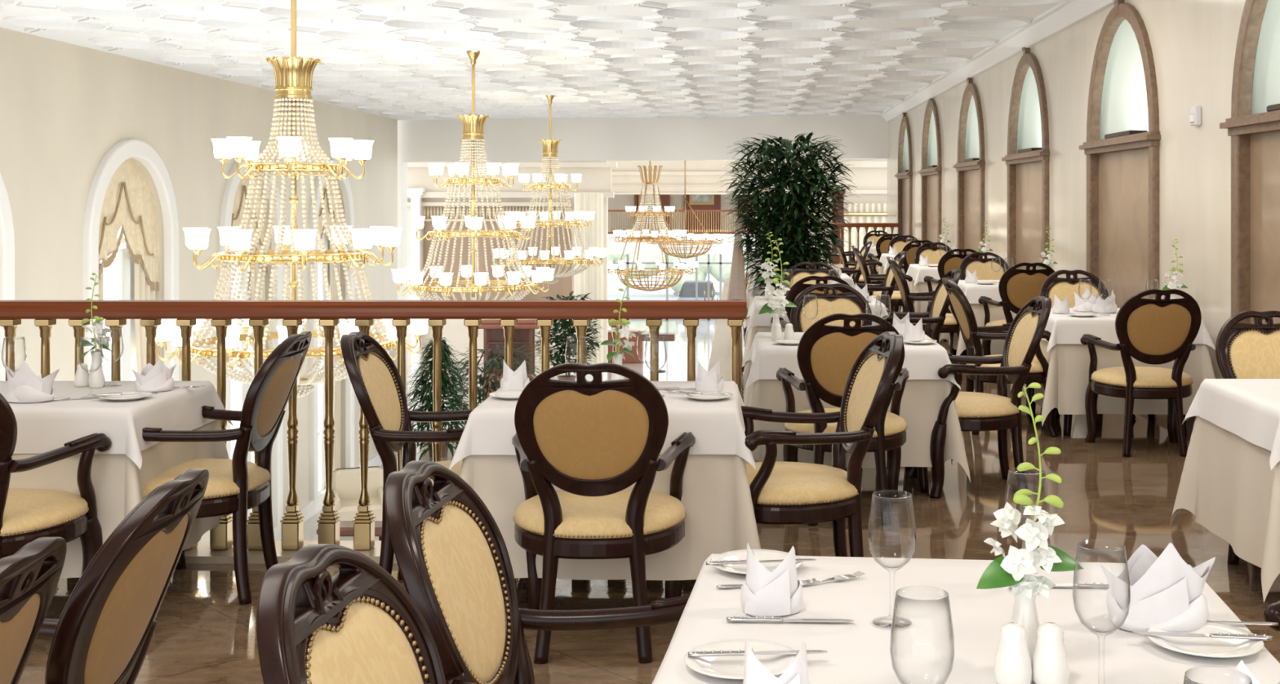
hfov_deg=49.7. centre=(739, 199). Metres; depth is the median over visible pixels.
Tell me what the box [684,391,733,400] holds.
plate
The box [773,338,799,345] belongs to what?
plate
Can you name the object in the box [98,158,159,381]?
window curtain
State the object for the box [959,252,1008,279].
armchair
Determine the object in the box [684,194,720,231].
trim
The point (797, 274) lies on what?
armchair
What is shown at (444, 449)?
pot
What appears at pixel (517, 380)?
folded napkin
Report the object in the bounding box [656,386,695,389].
table knife
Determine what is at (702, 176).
trim
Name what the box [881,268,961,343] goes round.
armchair
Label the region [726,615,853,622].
table knife
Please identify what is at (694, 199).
painting
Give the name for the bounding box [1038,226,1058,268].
orchid spray
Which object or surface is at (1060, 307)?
folded napkin
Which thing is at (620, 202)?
wall
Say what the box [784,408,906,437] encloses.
seat cushion
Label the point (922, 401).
tablecloth
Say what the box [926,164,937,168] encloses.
uplight
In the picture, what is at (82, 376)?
salt shaker
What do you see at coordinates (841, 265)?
seat cushion
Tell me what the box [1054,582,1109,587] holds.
table knife
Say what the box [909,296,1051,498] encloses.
armchair
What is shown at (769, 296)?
bud vase
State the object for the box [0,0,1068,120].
ceiling
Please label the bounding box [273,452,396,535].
baseboard
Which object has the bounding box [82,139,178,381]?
window
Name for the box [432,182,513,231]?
curtain
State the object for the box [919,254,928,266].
folded napkin
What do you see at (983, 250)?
orchid spray
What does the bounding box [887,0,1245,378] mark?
wall
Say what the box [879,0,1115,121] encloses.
trim
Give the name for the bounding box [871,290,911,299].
seat cushion
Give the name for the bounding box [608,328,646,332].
countertop
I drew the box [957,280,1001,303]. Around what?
tablecloth
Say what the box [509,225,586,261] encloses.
curtain
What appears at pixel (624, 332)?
orchid spray
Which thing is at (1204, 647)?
plate
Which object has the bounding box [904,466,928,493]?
dining table
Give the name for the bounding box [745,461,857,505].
seat cushion
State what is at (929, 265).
plate
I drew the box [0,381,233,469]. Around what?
tablecloth
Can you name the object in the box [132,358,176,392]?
folded napkin
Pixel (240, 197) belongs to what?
window curtain
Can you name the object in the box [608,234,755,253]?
trim
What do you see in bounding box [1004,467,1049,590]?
wine glass
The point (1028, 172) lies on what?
arched window
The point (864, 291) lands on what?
folded napkin
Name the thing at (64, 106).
wall
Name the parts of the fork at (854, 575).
handle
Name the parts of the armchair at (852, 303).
nail trim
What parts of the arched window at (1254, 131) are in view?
marble panel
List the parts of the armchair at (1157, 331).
leg, armrest, leg, seat nail trim, seat frame, backrest frame, panel, leg, leg, armrest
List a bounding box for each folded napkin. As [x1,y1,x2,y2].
[4,360,59,403]
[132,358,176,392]
[500,360,529,391]
[694,359,724,391]
[740,542,803,617]
[742,639,808,683]
[827,280,839,284]
[831,262,841,275]
[855,283,868,298]
[888,245,897,254]
[892,311,909,335]
[902,316,924,341]
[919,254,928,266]
[964,268,977,282]
[1052,293,1070,313]
[1072,288,1102,311]
[1092,290,1117,313]
[1099,542,1215,631]
[1232,659,1279,683]
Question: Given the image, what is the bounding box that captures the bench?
[316,520,382,540]
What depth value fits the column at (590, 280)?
41.66 m
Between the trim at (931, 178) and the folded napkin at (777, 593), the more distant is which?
the trim at (931, 178)
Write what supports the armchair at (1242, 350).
on the floor at (202, 634)
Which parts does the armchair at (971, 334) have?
panel, backrest frame, leg, leg, armrest, seat frame, armrest, leg, leg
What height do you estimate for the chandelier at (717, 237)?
5.098 m
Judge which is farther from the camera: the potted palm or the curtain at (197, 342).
the potted palm
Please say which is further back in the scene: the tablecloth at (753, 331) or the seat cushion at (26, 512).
the tablecloth at (753, 331)
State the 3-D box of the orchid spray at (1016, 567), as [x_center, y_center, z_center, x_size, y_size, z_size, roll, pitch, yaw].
[0.461,0.461,2.195,0.137,0.338,0.119,0,0,37]
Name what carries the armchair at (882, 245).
on the floor at (202, 634)
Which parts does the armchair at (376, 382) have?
backrest frame, nail trim, leg, leg, armrest, armrest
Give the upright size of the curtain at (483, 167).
0.494 m
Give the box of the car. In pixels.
[673,280,719,300]
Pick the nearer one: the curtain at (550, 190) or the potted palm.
the curtain at (550, 190)
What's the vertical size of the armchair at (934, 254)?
1.000 m
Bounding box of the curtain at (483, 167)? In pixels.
[449,138,496,177]
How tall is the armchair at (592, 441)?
1.000 m
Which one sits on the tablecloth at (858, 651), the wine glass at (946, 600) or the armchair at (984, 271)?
the wine glass at (946, 600)
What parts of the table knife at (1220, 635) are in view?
blade, handle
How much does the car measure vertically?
1.580 m
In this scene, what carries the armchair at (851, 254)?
on the floor at (202, 634)
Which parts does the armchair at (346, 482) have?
armrest, backrest, seat, armrest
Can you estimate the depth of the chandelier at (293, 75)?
9.53 m
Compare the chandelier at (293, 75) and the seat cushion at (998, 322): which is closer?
the chandelier at (293, 75)
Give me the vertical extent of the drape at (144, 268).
4.590 m
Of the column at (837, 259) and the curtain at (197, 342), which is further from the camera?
the column at (837, 259)
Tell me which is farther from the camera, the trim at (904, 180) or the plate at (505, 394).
the trim at (904, 180)
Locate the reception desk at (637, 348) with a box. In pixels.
[608,328,646,363]
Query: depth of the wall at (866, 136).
29.26 m
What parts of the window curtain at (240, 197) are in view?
cord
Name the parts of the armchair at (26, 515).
leg, backrest frame, seat nail trim, seat frame, armrest, leg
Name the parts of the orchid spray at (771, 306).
flower, flower, flower, flower, flower, stem, flower, flower, flower, flower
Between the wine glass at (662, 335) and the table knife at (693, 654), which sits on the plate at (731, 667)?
the table knife at (693, 654)
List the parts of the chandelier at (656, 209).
lamp shade, arm, lamp shade, arm, lamp shade, lamp shade, lamp shade, lamp shade, lamp shade, lamp shade, lamp shade, lamp shade, rod, crown, lamp shade, lamp shade, lamp shade, lamp shade, lamp shade, lamp shade, lamp shade, lamp shade, lamp shade, lamp shade, lamp shade, lamp shade, arm, lamp shade, lamp shade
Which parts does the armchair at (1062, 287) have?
leg, backrest frame, nail trim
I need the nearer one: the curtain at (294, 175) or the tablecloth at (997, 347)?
the curtain at (294, 175)
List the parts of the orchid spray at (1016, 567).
flower, flower, flower, flower, flower, flower, stem, flower, flower, flower, flower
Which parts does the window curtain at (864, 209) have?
gold trim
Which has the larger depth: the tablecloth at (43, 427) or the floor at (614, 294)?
the floor at (614, 294)
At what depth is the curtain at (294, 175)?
9.58 m
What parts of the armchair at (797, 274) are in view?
nail trim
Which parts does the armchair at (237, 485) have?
armrest, armrest, seat frame, seat nail trim, leg, leg, backrest frame, panel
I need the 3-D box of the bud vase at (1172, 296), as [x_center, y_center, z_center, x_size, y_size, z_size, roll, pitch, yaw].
[2.870,0.676,9.100,0.058,0.144,0.058,0,0,0]
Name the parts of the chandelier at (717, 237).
rod, lamp shade, lamp shade, lamp shade, lamp shade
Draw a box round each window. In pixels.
[0,173,14,381]
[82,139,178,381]
[219,152,283,540]
[309,159,354,514]
[608,253,750,319]
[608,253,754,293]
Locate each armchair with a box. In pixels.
[0,392,111,576]
[0,537,66,683]
[36,468,208,683]
[142,331,311,604]
[256,543,446,683]
[332,466,382,520]
[340,331,473,580]
[384,460,689,683]
[511,362,695,663]
[741,331,903,557]
[770,275,850,332]
[776,313,909,525]
[782,261,840,296]
[790,283,871,332]
[817,232,862,275]
[835,240,884,284]
[840,240,872,283]
[850,245,915,311]
[853,251,906,310]
[862,230,889,245]
[866,233,905,274]
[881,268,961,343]
[886,256,966,364]
[888,235,921,307]
[893,240,937,311]
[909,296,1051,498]
[914,242,954,263]
[923,248,982,342]
[942,277,1057,436]
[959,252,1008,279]
[977,262,1057,355]
[1040,269,1136,419]
[1080,288,1201,457]
[1215,310,1279,378]
[1263,599,1279,631]
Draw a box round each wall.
[0,26,397,540]
[318,160,608,371]
[397,114,888,401]
[608,194,742,231]
[755,159,887,216]
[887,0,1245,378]
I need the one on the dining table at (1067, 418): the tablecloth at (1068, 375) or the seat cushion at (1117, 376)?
the tablecloth at (1068, 375)
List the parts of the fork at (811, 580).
handle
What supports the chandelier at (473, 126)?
hanging from the ceiling
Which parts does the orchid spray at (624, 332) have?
flower, flower, flower, stem, flower, flower, flower, flower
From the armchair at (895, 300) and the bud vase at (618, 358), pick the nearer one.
the bud vase at (618, 358)
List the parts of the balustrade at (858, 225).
handrail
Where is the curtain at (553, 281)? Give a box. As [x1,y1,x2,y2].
[544,278,558,284]
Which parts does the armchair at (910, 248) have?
leg, leg, panel, backrest frame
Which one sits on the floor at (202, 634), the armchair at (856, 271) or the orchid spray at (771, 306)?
the armchair at (856, 271)
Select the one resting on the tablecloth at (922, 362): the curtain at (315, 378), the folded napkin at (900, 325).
the folded napkin at (900, 325)
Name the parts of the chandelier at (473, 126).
lamp shade, lamp shade, arm, arm, lamp shade, lamp shade, lamp shade, arm, arm, lamp shade, lamp shade, lamp shade, lamp shade, lamp shade, arm, arm, arm, lamp shade, arm, lamp shade, lamp shade, arm, lamp shade, lamp shade, rod, crown, arm, lamp shade, arm, lamp shade, arm, lamp shade, lamp shade, arm, lamp shade, lamp shade, arm, arm, lamp shade, arm, lamp shade, lamp shade, arm, lamp shade, arm, lamp shade, lamp shade, arm, lamp shade, arm, arm, lamp shade, lamp shade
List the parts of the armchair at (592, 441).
armrest, leg, leg, panel, backrest frame, seat frame, seat nail trim, leg, leg, armrest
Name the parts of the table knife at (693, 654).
handle, blade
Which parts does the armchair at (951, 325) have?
panel, backrest frame, leg, leg, armrest, armrest, seat frame, leg, leg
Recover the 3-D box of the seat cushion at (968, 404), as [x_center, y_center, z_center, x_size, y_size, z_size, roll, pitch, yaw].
[1.190,1.062,7.200,0.544,0.084,0.584,0,0,-4]
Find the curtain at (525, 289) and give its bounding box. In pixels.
[413,284,531,300]
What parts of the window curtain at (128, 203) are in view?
cord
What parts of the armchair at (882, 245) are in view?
armrest, panel, backrest frame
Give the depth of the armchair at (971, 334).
8.78 m
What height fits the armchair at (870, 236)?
1.000 m
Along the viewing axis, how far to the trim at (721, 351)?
5.83 m
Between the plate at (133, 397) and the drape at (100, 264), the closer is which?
the plate at (133, 397)
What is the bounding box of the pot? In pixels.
[426,442,448,457]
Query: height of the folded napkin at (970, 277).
0.128 m
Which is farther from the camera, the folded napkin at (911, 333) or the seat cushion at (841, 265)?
the seat cushion at (841, 265)
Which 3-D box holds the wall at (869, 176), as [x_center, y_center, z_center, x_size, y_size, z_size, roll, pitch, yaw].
[2.475,1.725,33.000,4.150,7.550,0.400,0,0,0]
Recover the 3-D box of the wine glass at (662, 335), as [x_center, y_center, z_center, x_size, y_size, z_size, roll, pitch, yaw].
[-0.318,0.633,5.230,0.085,0.227,0.085,0,0,22]
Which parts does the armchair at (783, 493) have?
leg, armrest, seat frame, armrest, seat nail trim, leg, leg, nail trim, backrest frame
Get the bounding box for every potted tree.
[534,290,604,380]
[718,131,859,296]
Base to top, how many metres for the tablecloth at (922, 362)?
0.205 m
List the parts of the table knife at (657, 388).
handle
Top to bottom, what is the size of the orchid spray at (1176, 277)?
0.372 m
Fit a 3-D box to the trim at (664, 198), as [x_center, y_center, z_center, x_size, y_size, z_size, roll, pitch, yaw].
[-3.950,0.200,62.525,1.620,2.600,0.150,0,0,0]
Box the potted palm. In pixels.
[441,342,554,426]
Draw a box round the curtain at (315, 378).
[191,338,393,385]
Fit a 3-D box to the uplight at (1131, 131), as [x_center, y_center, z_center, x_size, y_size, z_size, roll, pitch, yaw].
[3.075,-0.515,10.950,0.150,0.039,0.720,0,0,0]
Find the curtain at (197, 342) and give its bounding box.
[191,259,386,350]
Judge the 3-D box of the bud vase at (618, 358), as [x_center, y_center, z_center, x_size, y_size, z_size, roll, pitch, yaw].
[-0.475,0.676,5.400,0.058,0.144,0.058,0,0,0]
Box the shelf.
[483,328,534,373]
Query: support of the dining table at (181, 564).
on the floor at (202, 634)
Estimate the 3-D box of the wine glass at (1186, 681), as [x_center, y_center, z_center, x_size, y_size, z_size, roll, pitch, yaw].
[0.522,0.633,1.500,0.085,0.227,0.085,0,0,6]
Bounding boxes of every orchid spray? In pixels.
[78,272,115,358]
[600,275,636,361]
[755,231,781,283]
[758,238,796,316]
[937,217,951,244]
[976,382,1084,599]
[977,221,993,253]
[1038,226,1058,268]
[1162,239,1187,295]
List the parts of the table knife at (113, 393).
handle, blade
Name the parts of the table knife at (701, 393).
blade, handle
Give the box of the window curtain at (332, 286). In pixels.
[318,174,341,489]
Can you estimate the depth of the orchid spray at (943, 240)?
18.78 m
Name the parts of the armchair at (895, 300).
backrest frame, panel, leg, armrest, armrest, seat frame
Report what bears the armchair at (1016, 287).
on the floor at (202, 634)
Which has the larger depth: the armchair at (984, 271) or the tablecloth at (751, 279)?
the tablecloth at (751, 279)
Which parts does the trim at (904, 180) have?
marble panel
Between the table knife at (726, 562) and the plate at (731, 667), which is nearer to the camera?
the plate at (731, 667)
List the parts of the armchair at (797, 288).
armrest, backrest frame, panel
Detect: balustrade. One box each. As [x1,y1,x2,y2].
[0,300,746,550]
[608,209,755,234]
[744,222,898,280]
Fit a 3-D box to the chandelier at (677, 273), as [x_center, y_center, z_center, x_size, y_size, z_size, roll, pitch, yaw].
[-3.139,2.845,48.500,2.354,0.768,2.354,0,0,0]
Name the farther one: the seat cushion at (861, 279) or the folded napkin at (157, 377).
the seat cushion at (861, 279)
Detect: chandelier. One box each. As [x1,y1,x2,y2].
[155,0,428,398]
[391,50,555,300]
[493,95,607,284]
[608,160,698,291]
[616,267,683,291]
[628,214,668,236]
[647,160,724,258]
[657,240,711,258]
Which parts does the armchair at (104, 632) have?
armrest, panel, leg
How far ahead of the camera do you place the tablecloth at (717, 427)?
4.90 m
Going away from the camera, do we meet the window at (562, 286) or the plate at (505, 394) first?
the plate at (505, 394)
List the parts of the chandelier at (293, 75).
lamp shade, arm, lamp shade, arm, lamp shade, arm, lamp shade, lamp shade, lamp shade, arm, arm, arm, lamp shade, lamp shade, lamp shade, arm, arm, lamp shade, lamp shade, lamp shade, arm, arm, arm, lamp shade, arm, lamp shade, arm, arm, lamp shade, lamp shade, crown, rod, arm, lamp shade, lamp shade, arm, arm, arm, arm, lamp shade, arm, lamp shade, lamp shade, lamp shade, lamp shade, arm, arm, lamp shade, lamp shade, arm, lamp shade, arm, lamp shade, lamp shade, arm, arm, arm, lamp shade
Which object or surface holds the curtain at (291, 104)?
hanging from the chandelier at (293, 75)
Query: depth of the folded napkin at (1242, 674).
1.85 m
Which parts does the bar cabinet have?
cornice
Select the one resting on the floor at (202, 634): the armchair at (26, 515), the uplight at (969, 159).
the armchair at (26, 515)
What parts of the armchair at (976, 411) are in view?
leg, leg, armrest, armrest, seat frame, seat nail trim, leg, leg, nail trim, backrest frame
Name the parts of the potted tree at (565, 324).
pot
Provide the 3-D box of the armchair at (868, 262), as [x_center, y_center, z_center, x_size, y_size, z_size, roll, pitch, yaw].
[1.623,1.012,18.700,0.706,1.000,0.656,0,0,0]
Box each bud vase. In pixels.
[88,351,104,388]
[611,353,625,380]
[764,280,772,299]
[770,315,780,337]
[1010,575,1039,663]
[1170,293,1176,298]
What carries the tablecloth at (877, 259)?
on the dining table
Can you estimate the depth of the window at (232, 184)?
22.16 m
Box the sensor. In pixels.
[1189,105,1201,125]
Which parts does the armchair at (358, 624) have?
nail trim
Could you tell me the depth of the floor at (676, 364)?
45.46 m
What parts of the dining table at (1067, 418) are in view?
leg, leg, leg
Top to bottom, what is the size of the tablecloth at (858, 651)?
0.205 m
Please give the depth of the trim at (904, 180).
25.58 m
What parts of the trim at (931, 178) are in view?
marble panel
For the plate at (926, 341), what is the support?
on the tablecloth at (922, 362)
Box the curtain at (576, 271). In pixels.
[509,262,591,277]
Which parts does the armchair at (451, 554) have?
backrest frame, leg, armrest, nail trim, leg, armrest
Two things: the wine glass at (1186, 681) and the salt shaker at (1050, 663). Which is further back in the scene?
the salt shaker at (1050, 663)
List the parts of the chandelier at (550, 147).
lamp shade, lamp shade, arm, lamp shade, lamp shade, lamp shade, arm, lamp shade, arm, lamp shade, lamp shade, arm, lamp shade, arm, lamp shade, crown, rod, lamp shade, lamp shade, arm, lamp shade, lamp shade, arm, arm, lamp shade, lamp shade, arm, lamp shade, lamp shade, lamp shade, arm, arm, arm, lamp shade, lamp shade, lamp shade, lamp shade, arm, lamp shade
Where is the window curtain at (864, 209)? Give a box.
[755,203,887,275]
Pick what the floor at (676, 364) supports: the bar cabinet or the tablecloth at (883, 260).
the bar cabinet
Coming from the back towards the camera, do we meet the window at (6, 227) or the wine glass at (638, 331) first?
the window at (6, 227)
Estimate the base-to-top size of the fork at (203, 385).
0.009 m
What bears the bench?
on the floor at (676, 364)
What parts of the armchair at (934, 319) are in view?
armrest, armrest, leg, nail trim, leg, backrest frame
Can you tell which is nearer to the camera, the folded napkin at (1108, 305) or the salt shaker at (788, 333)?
the salt shaker at (788, 333)
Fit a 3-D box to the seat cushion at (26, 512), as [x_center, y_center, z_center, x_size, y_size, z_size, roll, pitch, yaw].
[-2.560,1.062,4.700,0.584,0.084,0.544,0,0,0]
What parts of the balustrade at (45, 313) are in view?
handrail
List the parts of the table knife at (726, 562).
handle, blade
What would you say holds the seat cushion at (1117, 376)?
on the armchair at (1157, 331)
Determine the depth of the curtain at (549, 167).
22.69 m
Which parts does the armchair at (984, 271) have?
nail trim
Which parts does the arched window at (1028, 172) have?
marble panel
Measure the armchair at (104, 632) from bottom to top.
1.000 m
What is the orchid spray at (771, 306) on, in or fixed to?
in the bud vase at (775, 319)
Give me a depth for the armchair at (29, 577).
2.07 m
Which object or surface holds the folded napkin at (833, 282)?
on the tablecloth at (756, 319)
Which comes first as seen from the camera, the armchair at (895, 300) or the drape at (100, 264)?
the armchair at (895, 300)
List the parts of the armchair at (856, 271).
armrest, armrest, leg, backrest frame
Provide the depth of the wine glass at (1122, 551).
2.06 m
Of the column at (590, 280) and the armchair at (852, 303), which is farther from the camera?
the column at (590, 280)
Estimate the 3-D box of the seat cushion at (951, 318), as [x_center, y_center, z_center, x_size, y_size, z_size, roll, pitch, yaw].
[1.750,1.062,12.300,0.544,0.084,0.584,0,0,0]
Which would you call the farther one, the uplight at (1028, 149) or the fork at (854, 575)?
the uplight at (1028, 149)
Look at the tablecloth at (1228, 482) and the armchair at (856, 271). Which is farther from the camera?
the armchair at (856, 271)
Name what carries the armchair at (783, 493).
on the floor at (202, 634)
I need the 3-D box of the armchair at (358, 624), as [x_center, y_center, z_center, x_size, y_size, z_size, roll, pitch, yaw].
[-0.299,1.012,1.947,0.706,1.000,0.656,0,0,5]
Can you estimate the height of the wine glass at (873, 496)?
0.227 m
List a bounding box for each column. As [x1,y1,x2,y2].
[407,188,426,373]
[570,192,606,381]
[830,189,845,264]
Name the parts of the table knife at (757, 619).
handle, blade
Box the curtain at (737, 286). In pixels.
[727,222,747,402]
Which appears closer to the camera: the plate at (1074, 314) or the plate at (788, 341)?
the plate at (788, 341)
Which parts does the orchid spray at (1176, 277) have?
flower, flower, flower, flower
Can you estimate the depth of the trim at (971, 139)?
18.41 m
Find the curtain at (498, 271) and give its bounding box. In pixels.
[422,235,531,287]
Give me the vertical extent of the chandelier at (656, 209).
5.284 m
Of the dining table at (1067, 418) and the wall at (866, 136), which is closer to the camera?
the dining table at (1067, 418)
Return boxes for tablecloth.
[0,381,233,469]
[8,419,229,578]
[448,381,755,470]
[459,454,760,580]
[652,554,1279,683]
[741,325,785,391]
[743,294,776,346]
[743,362,970,482]
[744,332,960,389]
[745,296,889,333]
[746,259,831,279]
[746,275,753,309]
[747,273,855,299]
[859,245,877,257]
[861,257,879,274]
[876,253,903,271]
[878,266,904,274]
[900,280,937,312]
[906,263,940,285]
[939,303,1016,355]
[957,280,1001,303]
[1008,339,1215,424]
[1041,307,1215,351]
[1168,416,1279,602]
[1182,378,1279,470]
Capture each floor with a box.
[17,282,1279,683]
[102,280,724,328]
[231,320,716,540]
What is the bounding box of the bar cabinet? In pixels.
[478,319,539,399]
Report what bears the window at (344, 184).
in the wall at (64, 106)
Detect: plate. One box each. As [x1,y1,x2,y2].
[98,391,152,401]
[489,390,523,399]
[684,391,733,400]
[684,639,795,679]
[711,549,802,575]
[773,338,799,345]
[902,338,937,344]
[927,264,937,266]
[975,281,995,284]
[1067,312,1097,317]
[1146,622,1264,658]
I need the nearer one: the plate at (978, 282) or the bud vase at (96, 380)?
the bud vase at (96, 380)
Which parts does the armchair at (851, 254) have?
armrest, armrest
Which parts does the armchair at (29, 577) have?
panel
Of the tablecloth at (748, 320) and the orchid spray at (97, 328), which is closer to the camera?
the orchid spray at (97, 328)
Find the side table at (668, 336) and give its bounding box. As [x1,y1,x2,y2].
[640,332,675,372]
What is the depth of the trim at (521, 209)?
43.94 m
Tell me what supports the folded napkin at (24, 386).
on the tablecloth at (43, 427)
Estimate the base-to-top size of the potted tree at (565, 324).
2.847 m
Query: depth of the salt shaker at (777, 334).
7.28 m
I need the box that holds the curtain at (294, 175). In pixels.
[222,170,358,254]
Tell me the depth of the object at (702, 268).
79.07 m
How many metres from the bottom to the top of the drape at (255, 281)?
4.590 m
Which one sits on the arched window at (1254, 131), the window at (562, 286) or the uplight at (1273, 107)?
the uplight at (1273, 107)
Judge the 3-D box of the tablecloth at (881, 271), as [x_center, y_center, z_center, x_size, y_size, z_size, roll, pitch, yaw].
[2.430,1.083,18.750,1.103,0.657,1.043,0,0,0]
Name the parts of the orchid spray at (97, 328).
flower, stem, flower, flower, flower, flower, flower, flower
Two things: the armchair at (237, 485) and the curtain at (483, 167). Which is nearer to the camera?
the armchair at (237, 485)
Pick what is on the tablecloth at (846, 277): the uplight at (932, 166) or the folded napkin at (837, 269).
the folded napkin at (837, 269)
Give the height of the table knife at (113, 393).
0.010 m
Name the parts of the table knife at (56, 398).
handle, blade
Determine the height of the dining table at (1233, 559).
0.745 m
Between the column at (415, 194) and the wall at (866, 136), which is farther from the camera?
the column at (415, 194)
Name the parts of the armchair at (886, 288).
armrest, armrest, leg, leg, backrest frame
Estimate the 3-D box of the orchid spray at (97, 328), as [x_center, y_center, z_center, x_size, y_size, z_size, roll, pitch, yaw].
[-2.562,0.461,5.486,0.119,0.338,0.137,0,0,-33]
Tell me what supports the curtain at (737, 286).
on the trim at (721, 351)
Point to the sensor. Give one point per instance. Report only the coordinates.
(1195, 117)
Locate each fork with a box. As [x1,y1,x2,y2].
[173,385,204,388]
[665,389,688,392]
[715,577,817,587]
[801,570,864,585]
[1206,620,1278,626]
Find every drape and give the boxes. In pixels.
[98,262,103,364]
[133,257,155,373]
[250,247,265,462]
[329,244,340,471]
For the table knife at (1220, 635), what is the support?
on the plate at (1204, 647)
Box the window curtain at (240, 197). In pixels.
[231,171,267,519]
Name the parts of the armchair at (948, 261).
armrest, panel, backrest frame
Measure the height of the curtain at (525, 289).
0.249 m
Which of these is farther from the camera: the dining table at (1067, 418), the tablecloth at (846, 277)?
the tablecloth at (846, 277)
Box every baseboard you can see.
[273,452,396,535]
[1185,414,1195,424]
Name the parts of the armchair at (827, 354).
leg, armrest, leg, panel, seat nail trim, seat frame, backrest frame, leg, leg, armrest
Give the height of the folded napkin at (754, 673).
0.128 m
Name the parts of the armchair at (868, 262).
panel, backrest frame, leg, armrest, armrest, seat frame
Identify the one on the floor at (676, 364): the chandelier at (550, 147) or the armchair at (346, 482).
the armchair at (346, 482)
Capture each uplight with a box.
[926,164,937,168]
[964,158,979,162]
[1017,147,1041,153]
[1104,129,1147,138]
[1266,103,1279,111]
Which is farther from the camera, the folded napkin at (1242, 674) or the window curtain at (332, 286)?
the window curtain at (332, 286)
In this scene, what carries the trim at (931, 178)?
attached to the wall at (1193, 42)
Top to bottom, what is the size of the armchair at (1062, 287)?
1.000 m
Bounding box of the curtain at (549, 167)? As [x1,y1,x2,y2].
[533,156,566,184]
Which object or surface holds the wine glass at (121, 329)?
on the tablecloth at (43, 427)
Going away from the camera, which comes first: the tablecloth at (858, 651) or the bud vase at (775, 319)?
the tablecloth at (858, 651)
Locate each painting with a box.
[638,194,658,217]
[688,194,714,204]
[737,195,753,217]
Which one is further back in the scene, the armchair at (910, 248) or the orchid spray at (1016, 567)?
the armchair at (910, 248)
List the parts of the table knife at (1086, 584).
blade, handle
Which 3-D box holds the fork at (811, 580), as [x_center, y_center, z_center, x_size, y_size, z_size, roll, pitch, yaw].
[0.053,0.742,2.660,0.195,0.009,0.022,0,0,-8]
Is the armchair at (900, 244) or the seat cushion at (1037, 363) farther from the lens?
the armchair at (900, 244)
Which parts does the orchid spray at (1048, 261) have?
flower, flower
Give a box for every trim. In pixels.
[184,280,747,563]
[407,162,617,205]
[423,206,573,221]
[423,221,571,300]
[608,160,755,194]
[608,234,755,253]
[634,194,670,231]
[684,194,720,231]
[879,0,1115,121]
[894,111,912,239]
[917,98,942,247]
[952,77,985,257]
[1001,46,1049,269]
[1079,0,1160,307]
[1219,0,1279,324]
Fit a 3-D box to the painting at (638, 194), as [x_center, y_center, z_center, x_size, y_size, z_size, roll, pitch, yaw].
[-4.100,0.150,62.420,0.920,1.320,0.060,0,0,0]
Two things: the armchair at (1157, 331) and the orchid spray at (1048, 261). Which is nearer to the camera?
the armchair at (1157, 331)
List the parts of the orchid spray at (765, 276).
flower, flower, flower, flower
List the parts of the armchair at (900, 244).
backrest frame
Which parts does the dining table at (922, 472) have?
leg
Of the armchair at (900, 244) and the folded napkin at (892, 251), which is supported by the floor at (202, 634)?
the armchair at (900, 244)
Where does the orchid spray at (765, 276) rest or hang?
in the bud vase at (769, 296)
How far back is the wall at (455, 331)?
44.00 m
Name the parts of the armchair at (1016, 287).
leg, armrest, seat frame, leg, panel, backrest frame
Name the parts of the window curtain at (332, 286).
cord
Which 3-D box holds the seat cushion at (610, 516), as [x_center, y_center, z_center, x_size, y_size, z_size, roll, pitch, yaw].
[-0.478,1.062,4.720,0.584,0.084,0.544,0,0,-1]
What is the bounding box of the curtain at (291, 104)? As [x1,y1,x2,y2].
[253,97,333,164]
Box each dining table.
[175,550,186,569]
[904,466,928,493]
[1040,406,1186,435]
[1226,543,1239,564]
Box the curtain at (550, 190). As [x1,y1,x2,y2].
[525,187,578,222]
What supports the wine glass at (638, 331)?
on the tablecloth at (717, 427)
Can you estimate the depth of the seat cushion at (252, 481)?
5.17 m
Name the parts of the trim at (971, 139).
marble panel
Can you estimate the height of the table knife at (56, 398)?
0.010 m
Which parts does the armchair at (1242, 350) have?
nail trim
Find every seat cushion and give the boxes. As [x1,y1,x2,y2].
[0,488,87,536]
[142,458,270,498]
[400,459,462,484]
[514,488,684,538]
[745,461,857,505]
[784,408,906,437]
[833,264,854,267]
[850,274,877,281]
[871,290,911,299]
[912,313,957,324]
[955,391,1018,417]
[966,354,1043,373]
[985,319,1013,332]
[1091,366,1192,387]
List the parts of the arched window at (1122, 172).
marble panel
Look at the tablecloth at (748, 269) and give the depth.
16.48 m
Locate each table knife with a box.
[50,396,98,400]
[93,392,158,395]
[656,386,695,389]
[670,392,727,395]
[688,649,826,657]
[706,559,816,564]
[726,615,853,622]
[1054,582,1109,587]
[1132,631,1272,640]
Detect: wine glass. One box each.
[1,336,26,371]
[78,337,102,397]
[100,328,124,386]
[564,337,587,363]
[636,330,657,376]
[644,335,666,396]
[867,489,915,626]
[889,588,954,683]
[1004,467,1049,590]
[1072,539,1130,637]
[1183,666,1252,683]
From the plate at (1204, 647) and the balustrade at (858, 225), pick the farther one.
the balustrade at (858, 225)
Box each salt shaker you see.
[74,363,88,386]
[772,323,782,341]
[783,323,794,339]
[994,622,1032,683]
[1031,622,1070,683]
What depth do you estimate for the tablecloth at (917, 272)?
15.18 m

